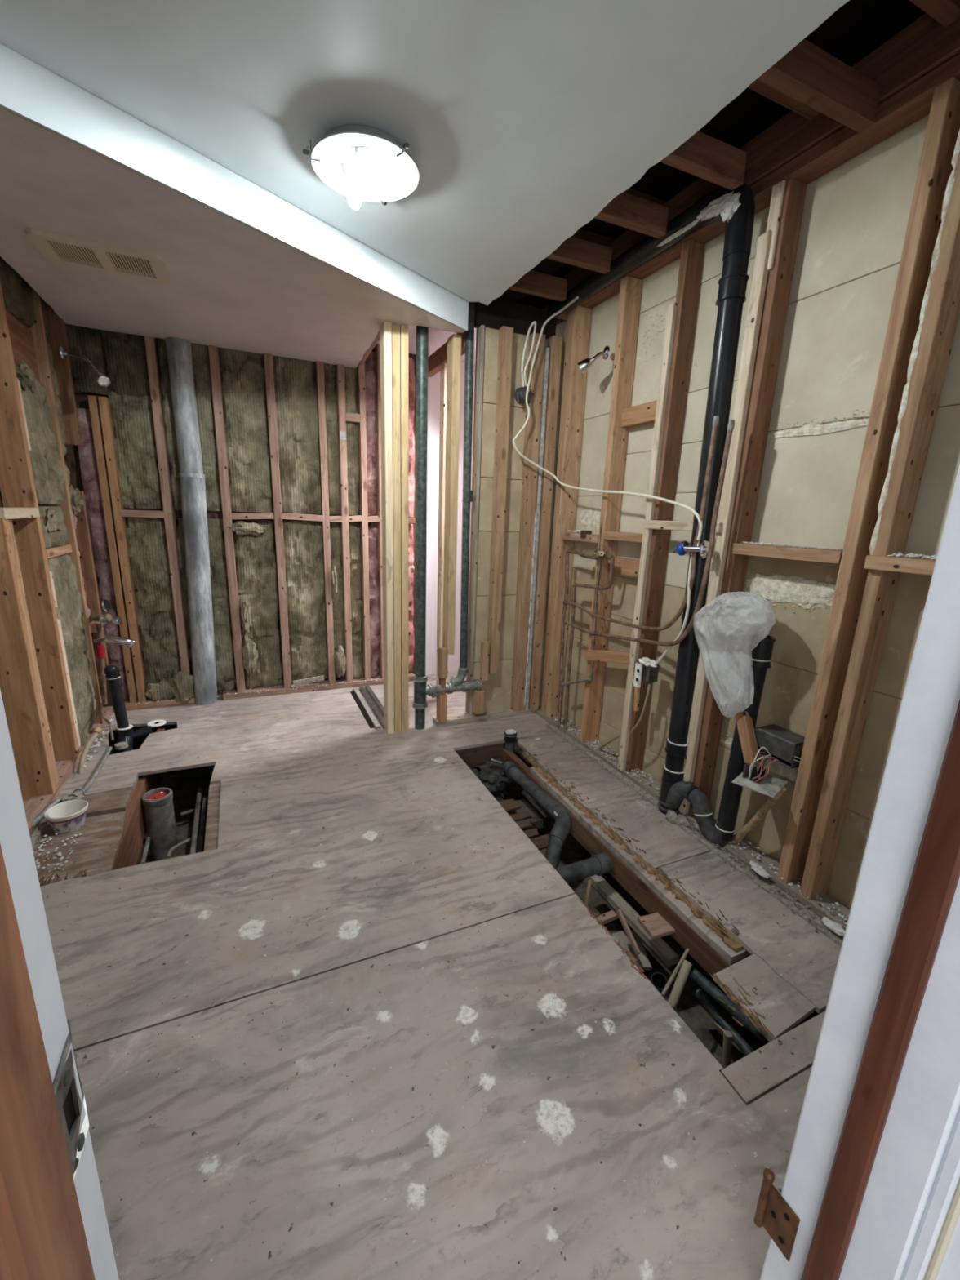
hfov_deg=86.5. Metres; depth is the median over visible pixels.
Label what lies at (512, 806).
lath offcut
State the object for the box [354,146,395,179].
bulb
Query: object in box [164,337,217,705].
vent duct
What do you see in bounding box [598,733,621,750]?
stub
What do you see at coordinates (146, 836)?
board
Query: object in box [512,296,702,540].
electrical cable
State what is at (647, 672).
outlet box
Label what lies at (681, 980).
pipe stub
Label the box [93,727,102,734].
socket
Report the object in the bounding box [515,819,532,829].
lath offcut
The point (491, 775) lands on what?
clump
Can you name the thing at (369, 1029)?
floor
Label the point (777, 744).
electrical box
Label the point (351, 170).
bulb
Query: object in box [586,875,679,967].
scrap
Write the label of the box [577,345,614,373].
shower
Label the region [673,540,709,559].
valve
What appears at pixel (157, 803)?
pipe
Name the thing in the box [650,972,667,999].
socket
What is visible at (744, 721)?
wood block
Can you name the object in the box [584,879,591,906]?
scrap
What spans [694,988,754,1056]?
pipe
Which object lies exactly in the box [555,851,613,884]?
drain pipe
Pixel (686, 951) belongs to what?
rod
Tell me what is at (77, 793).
supply pipe
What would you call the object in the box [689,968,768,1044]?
pipe
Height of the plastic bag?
0.462 m
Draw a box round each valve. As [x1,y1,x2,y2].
[557,357,622,733]
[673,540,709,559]
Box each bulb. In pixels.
[342,160,360,209]
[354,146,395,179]
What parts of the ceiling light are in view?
lamp shade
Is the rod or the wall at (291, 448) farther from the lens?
the wall at (291, 448)
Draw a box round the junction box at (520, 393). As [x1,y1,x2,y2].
[514,320,536,403]
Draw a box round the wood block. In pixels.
[735,711,760,763]
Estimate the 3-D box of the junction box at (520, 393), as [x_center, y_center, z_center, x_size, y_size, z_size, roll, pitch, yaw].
[0.244,-1.455,2.695,0.094,0.389,0.104,-4,15,-23]
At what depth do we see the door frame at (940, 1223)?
0.58 m
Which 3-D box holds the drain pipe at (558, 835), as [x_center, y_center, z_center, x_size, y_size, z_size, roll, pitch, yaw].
[0.260,0.849,2.381,0.254,0.246,0.837,-1,14,-12]
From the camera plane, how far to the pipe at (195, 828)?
2.34 m
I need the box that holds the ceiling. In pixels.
[0,0,959,368]
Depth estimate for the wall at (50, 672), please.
2.24 m
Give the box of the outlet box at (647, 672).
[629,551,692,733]
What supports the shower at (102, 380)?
attached to the wall at (50, 672)
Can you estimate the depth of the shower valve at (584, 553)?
2.79 m
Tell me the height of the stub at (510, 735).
0.310 m
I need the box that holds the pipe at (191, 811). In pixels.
[180,804,208,816]
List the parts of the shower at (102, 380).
shower arm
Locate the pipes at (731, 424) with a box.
[562,415,734,646]
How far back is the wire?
2.58 m
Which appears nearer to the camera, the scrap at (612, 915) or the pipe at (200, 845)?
the scrap at (612, 915)
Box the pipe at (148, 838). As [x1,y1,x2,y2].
[139,836,151,864]
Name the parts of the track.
track rail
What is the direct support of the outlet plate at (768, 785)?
attached to the electrical box at (777, 744)
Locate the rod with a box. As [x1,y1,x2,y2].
[660,947,689,996]
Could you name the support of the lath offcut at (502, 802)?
on the floor
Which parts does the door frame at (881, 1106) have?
strike plate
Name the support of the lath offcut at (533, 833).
on the floor
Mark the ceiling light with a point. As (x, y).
(360, 162)
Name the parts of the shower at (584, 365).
shower arm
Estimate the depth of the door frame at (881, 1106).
0.56 m
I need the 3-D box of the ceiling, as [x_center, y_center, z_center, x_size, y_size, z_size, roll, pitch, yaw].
[-0.376,-1.561,1.532,2.780,0.545,3.580,-4,15,-23]
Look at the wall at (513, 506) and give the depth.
2.83 m
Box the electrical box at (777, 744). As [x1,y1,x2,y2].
[748,724,804,783]
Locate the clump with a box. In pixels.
[469,758,508,800]
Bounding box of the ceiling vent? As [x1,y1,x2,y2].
[26,227,170,283]
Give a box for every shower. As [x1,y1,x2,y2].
[59,346,110,386]
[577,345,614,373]
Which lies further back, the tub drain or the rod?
the tub drain
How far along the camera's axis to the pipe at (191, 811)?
2.59 m
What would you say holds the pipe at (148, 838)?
on the floor
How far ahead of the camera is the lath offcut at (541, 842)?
2.23 m
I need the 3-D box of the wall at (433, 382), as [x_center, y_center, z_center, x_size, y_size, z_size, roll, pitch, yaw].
[0.001,-0.749,3.387,0.640,2.320,0.894,-4,15,-23]
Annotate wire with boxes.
[100,695,114,740]
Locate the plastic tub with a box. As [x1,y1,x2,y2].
[44,799,88,833]
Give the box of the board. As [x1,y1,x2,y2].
[135,830,148,865]
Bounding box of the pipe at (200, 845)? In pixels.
[196,790,207,853]
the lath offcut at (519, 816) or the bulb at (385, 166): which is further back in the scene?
the lath offcut at (519, 816)
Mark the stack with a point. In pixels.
(736, 206)
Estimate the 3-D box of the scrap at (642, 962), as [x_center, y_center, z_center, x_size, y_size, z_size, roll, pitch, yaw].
[0.542,1.150,1.897,0.140,0.012,0.162,2,14,0]
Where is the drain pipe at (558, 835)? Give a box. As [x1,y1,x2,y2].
[490,758,572,868]
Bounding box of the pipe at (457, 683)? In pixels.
[412,302,481,729]
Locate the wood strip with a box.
[725,785,786,852]
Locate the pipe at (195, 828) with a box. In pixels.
[189,786,202,854]
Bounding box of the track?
[350,684,384,728]
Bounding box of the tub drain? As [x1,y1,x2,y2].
[103,664,166,753]
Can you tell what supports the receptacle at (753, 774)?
attached to the outlet plate at (768, 785)
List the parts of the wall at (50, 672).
plate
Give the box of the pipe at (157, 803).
[142,787,178,862]
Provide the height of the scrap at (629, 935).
0.079 m
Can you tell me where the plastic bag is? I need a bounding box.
[693,591,775,717]
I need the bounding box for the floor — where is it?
[30,671,843,1279]
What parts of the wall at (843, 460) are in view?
plate, plate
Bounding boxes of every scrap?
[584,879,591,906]
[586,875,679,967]
[595,909,618,924]
[608,930,651,969]
[616,908,640,955]
[637,912,675,939]
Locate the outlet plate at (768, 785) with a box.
[732,763,787,798]
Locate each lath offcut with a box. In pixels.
[497,798,515,805]
[502,801,521,812]
[509,810,533,822]
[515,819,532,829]
[523,827,538,838]
[529,834,549,850]
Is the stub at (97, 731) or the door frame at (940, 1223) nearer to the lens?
the door frame at (940, 1223)
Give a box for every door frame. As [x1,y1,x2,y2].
[0,464,959,1279]
[900,1107,959,1279]
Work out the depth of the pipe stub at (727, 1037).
1.42 m
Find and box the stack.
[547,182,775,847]
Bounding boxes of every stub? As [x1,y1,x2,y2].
[77,727,102,773]
[503,728,517,782]
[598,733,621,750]
[667,960,692,1013]
[721,1030,732,1068]
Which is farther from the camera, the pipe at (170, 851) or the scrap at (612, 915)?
the pipe at (170, 851)
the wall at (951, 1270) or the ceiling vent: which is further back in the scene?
the ceiling vent
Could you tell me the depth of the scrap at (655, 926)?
1.73 m
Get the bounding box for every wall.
[0,256,114,884]
[64,322,416,710]
[379,298,565,733]
[414,356,475,675]
[535,13,959,947]
[939,1224,959,1279]
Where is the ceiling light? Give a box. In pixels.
[302,124,418,209]
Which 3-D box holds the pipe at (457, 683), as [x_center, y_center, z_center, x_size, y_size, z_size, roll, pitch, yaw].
[-0.164,-0.547,2.791,0.419,2.360,0.089,-4,15,-23]
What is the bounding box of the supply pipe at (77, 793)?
[32,746,112,828]
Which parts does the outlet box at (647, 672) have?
device plate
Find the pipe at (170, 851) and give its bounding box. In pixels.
[166,837,191,858]
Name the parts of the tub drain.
trap leg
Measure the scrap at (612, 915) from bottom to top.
0.040 m
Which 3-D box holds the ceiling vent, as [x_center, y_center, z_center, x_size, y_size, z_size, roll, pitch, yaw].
[-1.361,-1.385,1.850,0.390,0.016,0.230,-4,15,-23]
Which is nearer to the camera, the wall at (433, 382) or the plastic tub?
the plastic tub
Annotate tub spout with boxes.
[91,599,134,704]
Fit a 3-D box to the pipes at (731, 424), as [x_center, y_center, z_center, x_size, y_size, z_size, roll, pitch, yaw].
[0.682,-0.432,2.323,0.063,0.954,1.042,-3,15,-20]
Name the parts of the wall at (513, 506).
plate, plate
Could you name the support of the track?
on the floor
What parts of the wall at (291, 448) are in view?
plate, plate, nail plate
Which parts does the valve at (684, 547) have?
blue handle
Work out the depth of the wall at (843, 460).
1.69 m
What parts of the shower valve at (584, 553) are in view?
valve arm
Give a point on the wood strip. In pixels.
(769, 802)
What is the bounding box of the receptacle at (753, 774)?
[750,765,766,782]

